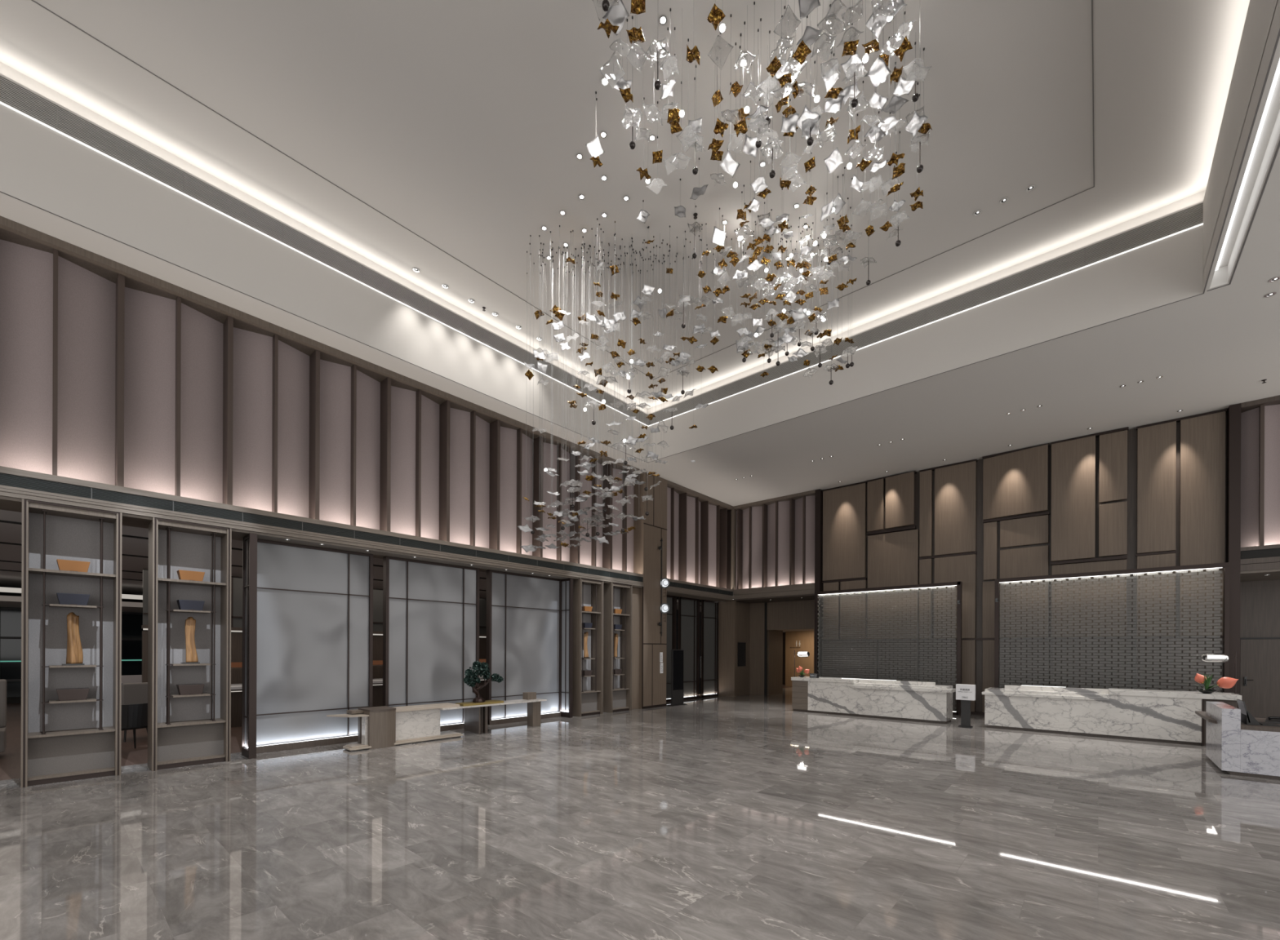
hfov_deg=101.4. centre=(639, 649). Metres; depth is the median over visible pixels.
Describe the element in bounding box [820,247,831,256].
clear glass leaf
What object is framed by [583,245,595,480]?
glass
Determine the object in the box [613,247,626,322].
glass
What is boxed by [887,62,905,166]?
glass
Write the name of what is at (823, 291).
glass
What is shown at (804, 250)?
glass
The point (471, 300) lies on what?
recessed light
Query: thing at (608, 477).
clear glass leaf
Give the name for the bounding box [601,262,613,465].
clear glass leaf
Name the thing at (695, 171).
pendant
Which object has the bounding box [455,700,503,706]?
brass tray
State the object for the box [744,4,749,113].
globe
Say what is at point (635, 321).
glass
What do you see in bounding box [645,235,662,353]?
clear glass leaf
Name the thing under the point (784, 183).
glass
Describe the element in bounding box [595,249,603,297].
glass
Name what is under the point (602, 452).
glass
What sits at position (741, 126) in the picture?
glass
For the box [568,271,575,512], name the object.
glass
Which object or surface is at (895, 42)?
clear glass leaf
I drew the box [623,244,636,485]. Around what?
clear glass leaf
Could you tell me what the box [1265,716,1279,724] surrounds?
desk phone
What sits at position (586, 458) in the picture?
clear glass leaf
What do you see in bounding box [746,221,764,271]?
glass
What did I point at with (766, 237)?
glass
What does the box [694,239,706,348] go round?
glass
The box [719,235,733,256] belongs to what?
clear glass leaf
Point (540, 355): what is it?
glass
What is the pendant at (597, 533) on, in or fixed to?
hanging from the ceiling at (464, 124)
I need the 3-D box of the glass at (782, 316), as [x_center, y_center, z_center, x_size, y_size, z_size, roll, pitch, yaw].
[2.366,-6.240,8.694,0.155,1.502,0.144,0,0,-29]
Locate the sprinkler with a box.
[693,213,697,219]
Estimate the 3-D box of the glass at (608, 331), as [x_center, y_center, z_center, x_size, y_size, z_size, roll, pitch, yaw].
[-0.533,-6.239,9.052,0.190,1.527,0.169,0,0,18]
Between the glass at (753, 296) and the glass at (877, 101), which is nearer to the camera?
the glass at (877, 101)
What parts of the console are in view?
leg, leg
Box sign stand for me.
[955,684,975,728]
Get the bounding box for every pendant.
[524,306,539,534]
[544,267,546,471]
[555,298,568,530]
[567,263,577,508]
[580,370,595,537]
[586,385,599,425]
[590,271,605,536]
[597,0,618,11]
[598,494,606,512]
[599,408,608,493]
[616,256,631,533]
[619,423,627,465]
[623,244,635,393]
[629,107,639,149]
[640,284,651,491]
[641,337,652,515]
[650,35,666,90]
[666,329,677,430]
[676,366,689,395]
[678,247,688,328]
[687,222,701,258]
[689,132,702,174]
[737,343,752,362]
[747,49,771,147]
[759,66,779,124]
[762,95,783,177]
[764,295,775,363]
[764,308,778,337]
[772,269,786,365]
[779,266,789,355]
[793,288,806,346]
[801,114,821,146]
[804,297,820,351]
[807,320,819,335]
[814,343,827,368]
[822,234,835,265]
[824,295,839,385]
[840,341,851,368]
[844,339,858,367]
[845,62,863,107]
[860,257,875,285]
[888,146,906,246]
[902,45,924,102]
[911,48,929,173]
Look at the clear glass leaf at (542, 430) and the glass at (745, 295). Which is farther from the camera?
the clear glass leaf at (542, 430)
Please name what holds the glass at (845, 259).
hanging from the ceiling at (464, 124)
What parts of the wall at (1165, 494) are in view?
corner post, wood panel, wood panel, wood panel, wood panel, wood panel, wood panel, wood panel, wood panel, wood panel, wood panel, wood panel, wood panel, wood panel, wood panel, wood panel, wood panel, wood panel, wood panel, wood panel, wood panel, wood panel, wood panel, wood panel, wood panel, wood panel, wood panel, wood panel, wood panel, wood panel, wood panel, fabric panel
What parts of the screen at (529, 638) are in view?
rail, pane, frame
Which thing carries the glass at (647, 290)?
hanging from the ceiling at (464, 124)
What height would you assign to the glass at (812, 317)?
1.379 m
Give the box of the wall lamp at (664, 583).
[657,539,670,636]
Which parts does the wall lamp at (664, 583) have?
rod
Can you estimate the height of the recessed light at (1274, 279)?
0.010 m
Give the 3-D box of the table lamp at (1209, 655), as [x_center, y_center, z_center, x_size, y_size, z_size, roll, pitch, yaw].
[11.209,0.450,10.120,0.510,0.800,0.172,0,0,41]
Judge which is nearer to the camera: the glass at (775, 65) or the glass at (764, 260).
the glass at (775, 65)
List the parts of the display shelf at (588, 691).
panel, panel, plinth shelf, shelf, shelf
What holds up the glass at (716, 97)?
hanging from the ceiling at (464, 124)
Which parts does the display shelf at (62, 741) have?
panel, panel, shelf, plinth shelf, shelf, shelf, shelf, shelf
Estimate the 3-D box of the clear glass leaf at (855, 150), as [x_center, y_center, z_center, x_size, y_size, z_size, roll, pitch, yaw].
[2.510,-6.394,6.101,0.192,1.192,0.177,0,0,-32]
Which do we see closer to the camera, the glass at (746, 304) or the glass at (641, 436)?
the glass at (641, 436)
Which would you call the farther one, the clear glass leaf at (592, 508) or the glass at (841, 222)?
the clear glass leaf at (592, 508)
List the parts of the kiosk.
foot plate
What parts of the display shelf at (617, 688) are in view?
panel, panel, shelf, plinth shelf, shelf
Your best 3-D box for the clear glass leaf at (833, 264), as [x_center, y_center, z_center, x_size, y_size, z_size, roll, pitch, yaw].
[3.173,-6.643,8.611,0.166,0.688,0.163,0,0,-40]
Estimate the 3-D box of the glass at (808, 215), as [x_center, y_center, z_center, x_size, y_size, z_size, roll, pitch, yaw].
[2.403,-6.580,7.550,0.168,0.821,0.160,0,0,-6]
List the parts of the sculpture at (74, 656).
plate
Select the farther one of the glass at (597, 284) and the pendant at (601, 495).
the pendant at (601, 495)
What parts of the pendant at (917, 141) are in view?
rod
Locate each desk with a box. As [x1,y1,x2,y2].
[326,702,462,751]
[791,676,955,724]
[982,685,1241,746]
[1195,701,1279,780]
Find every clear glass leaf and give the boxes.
[526,262,540,520]
[532,248,546,433]
[533,252,548,542]
[536,257,549,355]
[537,243,549,385]
[543,298,558,537]
[544,241,558,362]
[546,261,556,507]
[546,387,555,528]
[550,267,564,507]
[553,253,567,541]
[556,252,569,461]
[556,266,568,537]
[559,247,572,524]
[559,271,571,517]
[560,264,571,487]
[563,253,577,505]
[565,230,579,342]
[566,249,582,484]
[567,257,581,547]
[568,248,581,492]
[568,256,579,541]
[569,363,582,487]
[575,247,586,466]
[575,261,591,542]
[577,245,590,375]
[577,247,588,324]
[577,251,592,461]
[577,284,591,533]
[582,266,591,511]
[583,256,596,391]
[584,262,599,409]
[587,264,597,527]
[589,257,601,497]
[590,257,603,511]
[591,223,607,307]
[592,0,609,22]
[592,260,604,520]
[592,263,602,523]
[596,231,609,346]
[596,241,607,270]
[596,253,610,351]
[596,257,608,385]
[597,260,608,528]
[599,51,626,88]
[600,266,613,481]
[601,252,615,373]
[601,254,613,499]
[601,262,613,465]
[605,274,616,519]
[606,234,621,376]
[606,260,617,383]
[607,284,619,511]
[607,428,620,435]
[608,37,630,60]
[608,264,623,408]
[608,301,622,309]
[608,334,619,485]
[609,233,619,332]
[611,248,626,464]
[611,268,625,450]
[614,245,624,364]
[615,245,631,506]
[615,262,625,519]
[621,252,632,486]
[622,15,642,132]
[622,263,636,471]
[622,299,635,449]
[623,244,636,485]
[624,355,638,498]
[626,40,648,73]
[626,246,635,410]
[626,263,637,374]
[627,251,637,518]
[629,258,639,366]
[632,270,642,475]
[634,127,650,142]
[635,248,652,398]
[635,259,649,408]
[636,239,653,305]
[640,246,652,319]
[641,372,651,462]
[642,102,662,125]
[643,251,655,446]
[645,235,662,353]
[646,39,670,69]
[646,177,666,194]
[647,257,653,501]
[649,255,661,489]
[653,260,663,364]
[654,242,667,463]
[656,257,668,433]
[657,254,671,377]
[657,260,669,449]
[659,243,674,361]
[661,51,678,119]
[662,8,679,80]
[662,282,675,413]
[663,102,678,175]
[663,267,675,308]
[670,255,683,320]
[671,81,691,169]
[671,236,681,402]
[675,38,698,152]
[676,257,689,377]
[677,245,690,309]
[679,231,689,302]
[681,256,695,366]
[683,241,694,398]
[688,205,702,235]
[688,252,701,306]
[694,64,705,151]
[696,228,706,322]
[700,294,711,306]
[702,244,713,333]
[707,22,733,70]
[710,173,726,186]
[717,222,731,288]
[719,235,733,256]
[720,13,740,125]
[720,305,736,318]
[727,97,744,153]
[730,228,742,326]
[733,202,754,243]
[734,21,756,72]
[735,251,749,288]
[736,241,753,344]
[736,244,751,264]
[741,1,764,105]
[742,312,752,319]
[746,235,759,354]
[746,248,757,286]
[748,17,770,142]
[751,278,768,290]
[751,341,766,351]
[758,30,778,104]
[758,201,769,226]
[760,73,779,145]
[760,137,784,165]
[762,240,777,297]
[762,272,777,291]
[762,338,777,345]
[764,311,777,320]
[769,35,795,63]
[770,5,795,99]
[770,346,782,352]
[773,4,800,37]
[773,252,786,328]
[775,238,789,283]
[775,240,785,353]
[779,151,801,167]
[780,239,795,293]
[781,98,797,180]
[782,50,808,80]
[782,240,792,281]
[783,226,795,315]
[786,249,796,288]
[787,248,801,345]
[788,129,806,192]
[790,240,802,263]
[794,232,805,330]
[795,230,808,284]
[796,22,813,97]
[798,223,811,245]
[800,301,812,346]
[801,226,817,262]
[802,83,819,155]
[803,235,817,378]
[804,228,818,292]
[807,222,818,280]
[810,31,836,60]
[810,60,823,115]
[811,237,823,274]
[813,248,826,357]
[814,271,826,324]
[817,13,844,35]
[817,123,836,148]
[817,218,835,281]
[819,192,835,237]
[820,4,841,79]
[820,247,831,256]
[820,247,833,347]
[821,235,838,247]
[822,0,846,21]
[825,231,839,269]
[827,246,844,255]
[834,214,847,241]
[835,26,863,47]
[837,260,850,272]
[840,0,862,31]
[841,68,866,84]
[842,177,862,245]
[843,346,857,355]
[844,138,866,159]
[845,48,870,120]
[852,156,871,217]
[860,38,884,126]
[861,139,869,191]
[866,143,883,212]
[866,174,884,193]
[867,113,884,160]
[870,203,887,221]
[871,0,895,23]
[880,31,904,57]
[880,111,900,195]
[884,66,906,136]
[885,165,903,239]
[889,131,910,228]
[897,19,916,38]
[905,84,923,123]
[906,60,931,82]
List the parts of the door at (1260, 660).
handle, frame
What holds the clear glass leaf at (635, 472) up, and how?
hanging from the ceiling at (464, 124)
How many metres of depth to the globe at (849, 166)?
6.13 m
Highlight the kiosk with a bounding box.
[666,649,687,706]
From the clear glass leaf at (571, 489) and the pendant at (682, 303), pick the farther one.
the clear glass leaf at (571, 489)
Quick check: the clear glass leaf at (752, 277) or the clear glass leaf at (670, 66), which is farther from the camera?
the clear glass leaf at (752, 277)
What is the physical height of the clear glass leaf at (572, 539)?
5.070 m
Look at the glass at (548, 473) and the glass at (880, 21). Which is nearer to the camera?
the glass at (880, 21)
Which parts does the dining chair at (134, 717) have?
seat, backrest, leg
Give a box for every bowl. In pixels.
[795,666,809,677]
[1194,673,1238,693]
[1196,688,1217,693]
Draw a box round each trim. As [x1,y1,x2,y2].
[0,466,643,588]
[666,578,733,601]
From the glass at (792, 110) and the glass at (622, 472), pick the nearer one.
the glass at (792, 110)
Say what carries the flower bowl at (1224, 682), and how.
on the reception desk at (1170, 717)
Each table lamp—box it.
[792,650,809,677]
[1200,652,1239,694]
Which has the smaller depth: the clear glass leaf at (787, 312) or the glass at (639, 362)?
the clear glass leaf at (787, 312)
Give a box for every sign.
[790,640,800,648]
[809,673,819,678]
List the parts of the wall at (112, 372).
fabric panel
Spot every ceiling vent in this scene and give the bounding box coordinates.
[0,73,648,426]
[648,200,1203,426]
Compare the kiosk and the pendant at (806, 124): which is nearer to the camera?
the pendant at (806, 124)
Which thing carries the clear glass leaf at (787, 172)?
hanging from the ceiling at (464, 124)
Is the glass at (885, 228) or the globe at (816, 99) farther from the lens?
the glass at (885, 228)
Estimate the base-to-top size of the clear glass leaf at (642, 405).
2.660 m
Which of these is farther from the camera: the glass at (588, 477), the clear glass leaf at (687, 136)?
the glass at (588, 477)
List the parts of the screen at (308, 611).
pane, frame, rail, frame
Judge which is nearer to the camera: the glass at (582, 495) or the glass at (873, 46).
the glass at (873, 46)
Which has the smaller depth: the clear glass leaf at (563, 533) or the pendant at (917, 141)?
the pendant at (917, 141)
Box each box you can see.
[56,559,89,572]
[56,592,89,605]
[56,688,89,701]
[176,600,204,610]
[176,684,204,695]
[177,569,204,581]
[581,670,591,675]
[582,606,592,612]
[582,622,592,628]
[613,608,622,613]
[613,624,622,630]
[613,669,622,675]
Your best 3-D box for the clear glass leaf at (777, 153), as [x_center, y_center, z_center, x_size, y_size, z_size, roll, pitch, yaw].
[1.557,-6.397,6.160,0.201,1.193,0.217,0,0,40]
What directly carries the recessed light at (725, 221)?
in the ceiling at (464, 124)
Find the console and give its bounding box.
[439,692,546,734]
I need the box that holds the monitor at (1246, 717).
[1236,699,1261,725]
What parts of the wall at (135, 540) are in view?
bar glass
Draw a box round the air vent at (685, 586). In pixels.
[669,582,733,595]
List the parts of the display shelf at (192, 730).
panel, shelf, shelf, shelf, panel, plinth shelf, shelf, shelf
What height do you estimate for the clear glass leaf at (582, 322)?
1.358 m
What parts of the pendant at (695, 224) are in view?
rod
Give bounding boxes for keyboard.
[1258,722,1279,727]
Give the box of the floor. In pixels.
[0,684,1279,939]
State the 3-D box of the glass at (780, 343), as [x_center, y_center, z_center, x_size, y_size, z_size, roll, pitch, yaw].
[2.475,-6.202,9.279,0.189,1.577,0.218,0,0,-33]
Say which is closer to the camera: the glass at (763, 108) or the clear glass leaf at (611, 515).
the glass at (763, 108)
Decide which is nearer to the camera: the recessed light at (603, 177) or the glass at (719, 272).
the recessed light at (603, 177)
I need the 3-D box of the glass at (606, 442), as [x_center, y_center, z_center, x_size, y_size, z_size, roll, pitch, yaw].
[-0.595,-5.380,9.577,0.159,3.245,0.151,1,0,30]
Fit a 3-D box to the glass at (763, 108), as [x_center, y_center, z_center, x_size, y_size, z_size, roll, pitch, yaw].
[1.333,-6.488,5.896,0.187,1.013,0.249,0,0,-37]
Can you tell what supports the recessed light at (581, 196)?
in the ceiling at (464, 124)
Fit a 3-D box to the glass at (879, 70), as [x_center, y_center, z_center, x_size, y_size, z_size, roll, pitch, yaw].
[2.466,-6.463,5.420,0.195,1.055,0.221,0,0,-21]
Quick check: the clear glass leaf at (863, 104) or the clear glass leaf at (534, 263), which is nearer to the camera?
the clear glass leaf at (863, 104)
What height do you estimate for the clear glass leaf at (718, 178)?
0.723 m
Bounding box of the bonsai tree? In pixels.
[463,661,503,702]
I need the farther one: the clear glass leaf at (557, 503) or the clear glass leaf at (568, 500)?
the clear glass leaf at (557, 503)
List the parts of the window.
frame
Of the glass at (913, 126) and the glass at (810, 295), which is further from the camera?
the glass at (810, 295)
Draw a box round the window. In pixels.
[0,607,485,697]
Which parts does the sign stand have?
post, foot plate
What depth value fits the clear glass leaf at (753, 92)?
5.65 m
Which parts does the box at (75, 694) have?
inset lid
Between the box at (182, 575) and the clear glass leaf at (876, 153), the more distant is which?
the box at (182, 575)
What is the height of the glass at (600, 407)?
2.740 m
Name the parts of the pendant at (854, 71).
rod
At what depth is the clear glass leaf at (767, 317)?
9.27 m
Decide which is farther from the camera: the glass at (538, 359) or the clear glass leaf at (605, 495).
the clear glass leaf at (605, 495)
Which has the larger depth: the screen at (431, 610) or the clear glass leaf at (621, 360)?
the screen at (431, 610)
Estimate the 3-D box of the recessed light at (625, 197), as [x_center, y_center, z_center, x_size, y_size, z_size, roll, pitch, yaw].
[-0.215,-6.995,8.112,0.090,0.012,0.090,0,0,41]
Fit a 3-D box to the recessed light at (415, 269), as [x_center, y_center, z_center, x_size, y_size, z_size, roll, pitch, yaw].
[-4.130,-7.014,9.669,0.118,0.010,0.116,0,0,41]
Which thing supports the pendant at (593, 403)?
hanging from the ceiling at (464, 124)
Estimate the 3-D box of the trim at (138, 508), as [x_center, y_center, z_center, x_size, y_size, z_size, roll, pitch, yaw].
[-6.129,-2.089,9.343,0.852,0.408,17.960,0,0,41]
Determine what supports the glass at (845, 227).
hanging from the ceiling at (464, 124)
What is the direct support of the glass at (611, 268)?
hanging from the ceiling at (464, 124)
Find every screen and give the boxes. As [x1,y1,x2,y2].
[241,533,373,759]
[382,555,479,731]
[485,569,573,725]
[816,582,962,715]
[994,562,1229,693]
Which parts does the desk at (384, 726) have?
leg, plate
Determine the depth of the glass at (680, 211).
7.78 m
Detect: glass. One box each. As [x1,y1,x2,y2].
[517,251,533,533]
[520,253,537,552]
[523,294,528,501]
[524,235,535,368]
[524,243,533,380]
[533,235,546,359]
[533,254,544,319]
[533,254,546,549]
[533,272,546,505]
[534,264,545,507]
[535,261,549,531]
[536,242,542,360]
[536,361,547,373]
[537,248,545,513]
[538,263,551,538]
[544,248,559,476]
[545,255,559,549]
[546,231,553,324]
[546,247,556,472]
[546,272,559,495]
[546,350,554,516]
[547,259,556,519]
[549,251,560,314]
[551,246,564,329]
[552,320,565,342]
[552,351,563,516]
[554,225,564,320]
[555,246,571,315]
[558,251,564,524]
[559,252,568,547]
[560,261,571,351]
[562,271,573,527]
[566,231,575,263]
[567,254,576,404]
[568,266,579,521]
[568,269,577,537]
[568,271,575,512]
[569,404,577,408]
[570,274,577,516]
[571,262,581,456]
[573,254,582,388]
[574,266,587,515]
[575,399,587,502]
[576,236,586,397]
[576,257,586,354]
[577,243,590,475]
[577,244,586,444]
[577,250,586,321]
[577,256,585,528]
[577,272,589,497]
[578,243,590,361]
[579,248,595,471]
[579,257,588,346]
[582,261,591,495]
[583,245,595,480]
[583,246,595,450]
[585,91,604,157]
[586,228,596,320]
[587,265,599,444]
[588,246,598,462]
[590,97,603,167]
[590,235,599,341]
[590,270,597,540]
[591,253,603,479]
[591,262,603,490]
[593,217,600,287]
[593,249,601,488]
[593,250,604,327]
[593,273,605,507]
[594,262,602,377]
[595,248,608,543]
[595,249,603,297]
[595,269,604,395]
[596,228,605,316]
[597,18,618,38]
[598,255,605,410]
[600,266,611,445]
[600,444,608,457]
[602,0,629,35]
[603,243,615,328]
[603,244,614,333]
[603,263,617,535]
[604,253,622,426]
[608,244,619,275]
[608,249,618,526]
[608,254,622,491]
[609,246,620,358]
[610,221,619,300]
[610,258,626,533]
[613,77,631,91]
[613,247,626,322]
[613,257,622,480]
[617,238,626,348]
[617,252,629,475]
[617,254,625,368]
[617,263,624,493]
[617,369,627,377]
[618,18,633,102]
[620,254,628,533]
[624,279,638,444]
[626,24,644,44]
[626,237,635,420]
[626,239,635,355]
[626,248,638,479]
[626,254,635,399]
[626,264,636,462]
[626,379,635,531]
[630,0,645,13]
[630,250,642,319]
[630,252,640,325]
[631,253,644,520]
[631,264,640,413]
[632,251,642,309]
[632,254,647,366]
[635,97,651,180]
[635,270,644,453]
[635,271,644,484]
[636,200,649,223]
[636,241,646,438]
[636,257,648,442]
[638,248,645,344]
[641,226,654,296]
[641,258,648,429]
[644,226,653,244]
[645,256,654,379]
[645,257,654,367]
[645,264,655,420]
[646,246,657,460]
[647,268,657,475]
[648,254,657,399]
[648,261,657,389]
[650,257,660,433]
[650,261,663,398]
[651,244,660,476]
[652,101,662,164]
[653,331,665,337]
[656,240,667,402]
[657,254,669,318]
[657,262,666,383]
[659,26,676,100]
[661,261,667,394]
[662,250,675,351]
[662,255,673,399]
[665,333,675,364]
[666,26,680,123]
[666,225,674,318]
[666,267,672,274]
[667,54,682,133]
[668,261,680,366]
[672,253,679,357]
[674,178,685,217]
[675,351,691,363]
[680,238,689,341]
[685,34,699,65]
[687,257,697,344]
[688,77,702,133]
[688,400,697,428]
[689,157,707,199]
[692,235,703,333]
[693,239,705,328]
[693,262,709,409]
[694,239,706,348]
[694,304,706,309]
[695,260,705,372]
[697,223,706,278]
[701,222,710,256]
[702,248,711,293]
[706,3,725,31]
[707,40,724,153]
[707,253,718,373]
[709,329,719,337]
[710,65,723,161]
[710,258,719,345]
[710,266,725,275]
[711,89,723,106]
[711,207,726,246]
[711,251,724,304]
[712,288,723,297]
[713,31,728,137]
[713,244,724,252]
[717,215,727,270]
[717,248,728,323]
[720,82,740,177]
[722,285,729,294]
[726,238,737,259]
[728,42,742,97]
[728,229,739,266]
[731,240,742,279]
[733,33,747,137]
[735,253,748,352]
[735,254,749,337]
[736,191,746,220]
[737,68,750,119]
[737,270,747,279]
[739,184,749,226]
[739,240,751,298]
[740,252,751,307]
[741,349,752,358]
[742,63,760,158]
[742,160,751,212]
[743,256,755,337]
[745,28,772,119]
[746,193,761,212]
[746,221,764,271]
[746,242,757,250]
[748,223,760,310]
[748,231,757,264]
[748,240,757,302]
[750,98,768,194]
[751,215,764,255]
[751,257,762,326]
[752,215,765,245]
[754,259,766,337]
[756,113,771,199]
[756,187,775,227]
[757,242,765,358]
[757,245,768,305]
[760,228,770,265]
[760,241,772,262]
[760,371,768,377]
[762,226,770,241]
[762,244,774,253]
[763,208,780,238]
[763,273,777,281]
[764,344,772,349]
[765,55,782,77]
[767,299,776,305]
[767,319,776,326]
[770,226,782,261]
[773,243,783,270]
[773,282,782,290]
[773,338,785,346]
[774,238,785,300]
[775,15,789,112]
[775,37,788,79]
[775,187,789,222]
[776,269,788,320]
[777,59,791,88]
[777,220,787,232]
[777,234,786,253]
[778,249,792,343]
[779,177,791,190]
[780,71,799,133]
[782,49,798,137]
[782,105,796,117]
[782,219,793,239]
[782,225,798,302]
[782,242,791,305]
[782,274,795,334]
[786,240,795,267]
[786,316,794,324]
[787,355,797,362]
[789,226,806,322]
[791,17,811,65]
[791,80,798,98]
[792,259,809,357]
[794,246,806,305]
[795,217,804,271]
[795,237,805,295]
[796,15,819,137]
[796,26,822,45]
[798,0,820,18]
[799,213,813,219]
[800,222,812,256]
[801,229,810,276]
[802,169,817,204]
[802,262,810,365]
[803,244,811,269]
[803,307,811,316]
[804,97,820,140]
[804,152,816,196]
[804,155,815,173]
[804,245,813,300]
[808,238,815,322]
[813,244,822,312]
[816,260,822,338]
[818,226,828,295]
[820,168,833,222]
[820,240,828,284]
[822,94,844,112]
[822,256,831,336]
[823,53,843,174]
[823,72,839,92]
[824,76,843,98]
[825,50,839,127]
[826,223,839,309]
[827,217,837,263]
[832,244,844,372]
[833,175,845,214]
[833,337,842,346]
[835,248,848,290]
[836,173,848,227]
[836,251,848,363]
[838,197,857,264]
[839,54,860,104]
[839,166,850,232]
[840,22,864,76]
[841,0,859,56]
[844,250,853,343]
[845,206,855,250]
[846,224,857,284]
[847,124,860,143]
[850,113,863,192]
[855,80,871,171]
[862,11,879,54]
[862,125,884,143]
[864,53,891,87]
[864,160,875,236]
[865,13,892,38]
[868,51,888,111]
[869,111,888,172]
[878,36,900,132]
[879,53,889,66]
[880,221,892,231]
[882,67,908,114]
[885,66,903,196]
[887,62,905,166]
[888,151,905,212]
[889,14,902,84]
[890,0,906,17]
[891,162,905,180]
[892,11,916,96]
[893,35,912,61]
[904,41,928,137]
[909,200,923,211]
[910,82,923,200]
[918,47,932,133]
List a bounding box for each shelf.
[20,498,122,788]
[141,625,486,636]
[147,517,231,771]
[231,665,382,670]
[573,577,603,717]
[603,582,632,713]
[1195,711,1217,724]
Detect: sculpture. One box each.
[61,612,84,666]
[180,617,199,664]
[582,631,590,658]
[613,633,619,657]
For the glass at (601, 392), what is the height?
2.364 m
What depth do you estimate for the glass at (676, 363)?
9.40 m
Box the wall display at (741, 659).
[737,642,746,666]
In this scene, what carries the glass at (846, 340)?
hanging from the ceiling at (464, 124)
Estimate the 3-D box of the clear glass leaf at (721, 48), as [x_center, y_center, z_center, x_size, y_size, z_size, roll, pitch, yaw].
[0.879,-6.740,5.721,0.197,0.512,0.213,0,0,-30]
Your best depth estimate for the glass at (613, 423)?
9.25 m
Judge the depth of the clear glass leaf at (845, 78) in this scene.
6.04 m
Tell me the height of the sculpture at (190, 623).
0.727 m
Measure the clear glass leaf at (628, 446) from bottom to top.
3.525 m
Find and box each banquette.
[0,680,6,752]
[121,675,142,684]
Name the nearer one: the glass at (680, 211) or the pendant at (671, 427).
the glass at (680, 211)
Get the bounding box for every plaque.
[659,652,662,662]
[659,662,662,673]
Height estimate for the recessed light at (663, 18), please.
0.012 m
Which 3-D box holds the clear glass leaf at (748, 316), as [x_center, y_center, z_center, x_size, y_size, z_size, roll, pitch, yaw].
[1.893,-6.442,9.294,0.203,1.101,0.187,0,0,27]
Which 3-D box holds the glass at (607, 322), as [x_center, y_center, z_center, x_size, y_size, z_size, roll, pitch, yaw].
[-0.534,-6.277,9.029,0.200,1.450,0.221,0,0,-13]
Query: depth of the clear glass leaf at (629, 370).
9.49 m
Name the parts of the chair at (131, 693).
leg, backrest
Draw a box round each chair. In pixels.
[120,702,147,749]
[121,682,147,742]
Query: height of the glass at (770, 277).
0.901 m
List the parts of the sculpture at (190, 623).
plate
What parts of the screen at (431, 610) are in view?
rail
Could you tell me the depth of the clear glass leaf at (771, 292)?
8.60 m
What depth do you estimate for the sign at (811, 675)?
15.08 m
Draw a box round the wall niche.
[631,587,639,709]
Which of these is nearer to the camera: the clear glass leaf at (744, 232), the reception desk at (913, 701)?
the clear glass leaf at (744, 232)
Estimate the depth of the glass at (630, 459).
9.52 m
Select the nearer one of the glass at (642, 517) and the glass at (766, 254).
the glass at (766, 254)
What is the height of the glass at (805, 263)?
0.401 m
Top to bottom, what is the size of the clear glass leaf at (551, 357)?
2.031 m
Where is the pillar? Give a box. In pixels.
[633,472,666,709]
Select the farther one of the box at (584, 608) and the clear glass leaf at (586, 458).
the box at (584, 608)
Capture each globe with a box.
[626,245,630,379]
[657,232,661,293]
[679,28,684,116]
[720,23,724,31]
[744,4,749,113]
[754,288,757,337]
[782,254,785,312]
[813,95,819,102]
[847,163,852,168]
[862,0,868,62]
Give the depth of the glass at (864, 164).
6.43 m
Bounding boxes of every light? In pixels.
[0,659,142,662]
[413,267,419,272]
[442,284,448,288]
[468,298,474,302]
[541,225,546,230]
[560,209,565,215]
[576,152,582,159]
[578,193,584,199]
[581,227,586,232]
[600,130,606,137]
[600,174,607,181]
[601,76,608,84]
[601,212,607,217]
[622,195,629,200]
[648,133,655,141]
[658,13,666,25]
[721,219,727,224]
[759,160,765,167]
[793,203,799,208]
[887,16,893,22]
[973,209,982,216]
[999,197,1008,204]
[1025,184,1035,191]
[1264,292,1276,297]
[1268,276,1279,282]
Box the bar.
[231,659,485,728]
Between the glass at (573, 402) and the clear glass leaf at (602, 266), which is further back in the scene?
the glass at (573, 402)
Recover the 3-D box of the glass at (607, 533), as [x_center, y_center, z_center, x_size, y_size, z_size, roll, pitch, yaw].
[-0.527,-4.523,9.502,0.168,4.958,0.221,0,0,38]
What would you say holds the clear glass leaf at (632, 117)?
hanging from the ceiling at (464, 124)
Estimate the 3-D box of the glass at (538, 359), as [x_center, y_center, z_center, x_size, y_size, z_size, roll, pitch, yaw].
[-1.712,-5.998,9.009,0.148,2.018,0.132,0,0,-35]
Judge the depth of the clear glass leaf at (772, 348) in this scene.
9.27 m
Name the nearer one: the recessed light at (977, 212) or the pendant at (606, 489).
the recessed light at (977, 212)
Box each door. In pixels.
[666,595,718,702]
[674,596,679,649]
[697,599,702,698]
[1240,637,1279,718]
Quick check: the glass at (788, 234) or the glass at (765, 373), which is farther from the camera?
the glass at (765, 373)
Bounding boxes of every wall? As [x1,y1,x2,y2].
[0,215,733,589]
[0,510,814,703]
[724,395,1279,715]
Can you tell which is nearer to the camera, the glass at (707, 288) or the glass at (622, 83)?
the glass at (622, 83)

